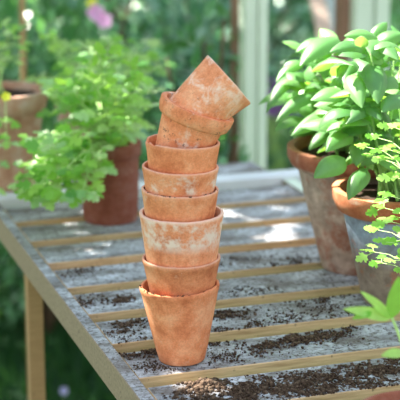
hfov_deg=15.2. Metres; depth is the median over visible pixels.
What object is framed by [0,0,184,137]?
shrub
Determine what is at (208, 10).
shrub
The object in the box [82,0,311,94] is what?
shrub
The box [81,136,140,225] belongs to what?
pot
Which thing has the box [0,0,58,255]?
shrub
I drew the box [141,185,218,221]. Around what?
terracotta pot
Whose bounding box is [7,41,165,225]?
potted herb
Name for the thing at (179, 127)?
terracotta pot
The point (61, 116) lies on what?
pot
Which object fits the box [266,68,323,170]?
shrub
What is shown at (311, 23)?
shrub
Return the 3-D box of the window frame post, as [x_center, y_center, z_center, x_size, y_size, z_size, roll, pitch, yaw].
[0.120,-0.576,3.323,0.050,2.300,0.053,-5,16,-18]
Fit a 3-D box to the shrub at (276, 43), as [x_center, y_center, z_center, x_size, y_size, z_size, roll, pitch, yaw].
[0.088,-0.494,5.240,0.599,1.160,0.761,9,17,31]
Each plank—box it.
[309,0,333,56]
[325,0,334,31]
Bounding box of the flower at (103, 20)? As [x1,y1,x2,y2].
[95,12,111,27]
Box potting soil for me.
[11,185,399,399]
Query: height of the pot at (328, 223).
0.191 m
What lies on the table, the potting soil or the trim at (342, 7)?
the potting soil
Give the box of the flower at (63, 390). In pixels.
[60,386,67,399]
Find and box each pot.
[0,81,47,192]
[54,92,100,135]
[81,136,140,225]
[139,206,223,267]
[139,279,219,365]
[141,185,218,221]
[142,161,218,196]
[142,253,220,296]
[145,134,219,173]
[156,91,233,148]
[170,55,250,119]
[287,135,378,275]
[332,177,399,305]
[363,390,399,399]
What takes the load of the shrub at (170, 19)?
on the lawn at (93, 381)
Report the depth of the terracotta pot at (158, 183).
1.84 m
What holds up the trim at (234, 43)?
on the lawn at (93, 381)
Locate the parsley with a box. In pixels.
[344,121,399,399]
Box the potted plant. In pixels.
[0,18,47,195]
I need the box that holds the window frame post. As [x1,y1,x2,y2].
[238,0,267,169]
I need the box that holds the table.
[0,161,399,399]
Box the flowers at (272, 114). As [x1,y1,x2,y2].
[266,77,291,170]
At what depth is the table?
2.26 m
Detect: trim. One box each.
[230,0,238,162]
[334,0,349,60]
[349,0,389,69]
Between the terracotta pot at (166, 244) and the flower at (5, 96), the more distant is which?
the flower at (5, 96)
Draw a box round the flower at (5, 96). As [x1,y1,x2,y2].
[0,92,9,100]
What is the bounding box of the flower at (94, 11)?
[86,3,103,20]
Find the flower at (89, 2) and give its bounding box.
[86,0,96,7]
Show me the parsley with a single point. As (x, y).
(381, 312)
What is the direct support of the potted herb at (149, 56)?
on the table
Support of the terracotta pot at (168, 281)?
in the terracotta pot at (180, 326)
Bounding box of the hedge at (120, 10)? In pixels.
[25,0,316,65]
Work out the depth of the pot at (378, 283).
2.11 m
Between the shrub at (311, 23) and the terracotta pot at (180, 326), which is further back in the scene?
the shrub at (311, 23)
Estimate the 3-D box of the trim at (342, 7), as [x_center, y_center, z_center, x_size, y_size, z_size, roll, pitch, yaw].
[0.340,-0.619,3.487,0.030,2.300,0.045,-5,16,-18]
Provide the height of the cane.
1.680 m
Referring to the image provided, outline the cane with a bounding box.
[19,0,27,381]
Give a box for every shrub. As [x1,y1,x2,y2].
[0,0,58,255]
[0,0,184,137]
[0,0,185,336]
[61,0,299,170]
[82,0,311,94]
[139,0,276,163]
[142,0,319,170]
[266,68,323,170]
[268,0,320,118]
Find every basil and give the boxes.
[258,29,398,275]
[300,22,399,305]
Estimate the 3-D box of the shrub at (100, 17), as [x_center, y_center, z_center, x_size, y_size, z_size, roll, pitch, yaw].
[-0.408,-0.109,4.066,0.791,1.059,0.623,-1,15,-3]
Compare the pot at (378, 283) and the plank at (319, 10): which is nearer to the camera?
the pot at (378, 283)
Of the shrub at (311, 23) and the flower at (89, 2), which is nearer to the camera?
the flower at (89, 2)
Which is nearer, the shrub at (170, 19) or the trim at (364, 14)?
the trim at (364, 14)
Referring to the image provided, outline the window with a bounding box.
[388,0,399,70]
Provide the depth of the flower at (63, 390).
3.68 m
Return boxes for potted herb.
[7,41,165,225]
[23,33,167,135]
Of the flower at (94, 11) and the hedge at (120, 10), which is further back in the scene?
the hedge at (120, 10)
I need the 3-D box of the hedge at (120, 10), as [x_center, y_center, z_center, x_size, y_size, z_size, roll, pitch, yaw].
[0.000,-1.642,8.411,5.348,1.862,0.684,0,15,0]
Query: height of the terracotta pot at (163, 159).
0.092 m
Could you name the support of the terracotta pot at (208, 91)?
on the terracotta pot at (179, 127)
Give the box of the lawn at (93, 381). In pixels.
[0,0,315,399]
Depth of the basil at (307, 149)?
2.25 m
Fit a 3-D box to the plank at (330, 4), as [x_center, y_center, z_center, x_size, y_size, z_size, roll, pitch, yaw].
[0.374,-0.726,4.642,0.041,1.911,2.057,-3,15,-10]
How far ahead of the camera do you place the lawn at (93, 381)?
4.01 m
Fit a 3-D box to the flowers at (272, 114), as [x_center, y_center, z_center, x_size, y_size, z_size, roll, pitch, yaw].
[0.235,-0.087,4.644,0.114,0.677,0.565,1,15,3]
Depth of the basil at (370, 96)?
2.06 m
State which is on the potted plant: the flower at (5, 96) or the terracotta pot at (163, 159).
the flower at (5, 96)
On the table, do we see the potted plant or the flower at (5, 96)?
the potted plant

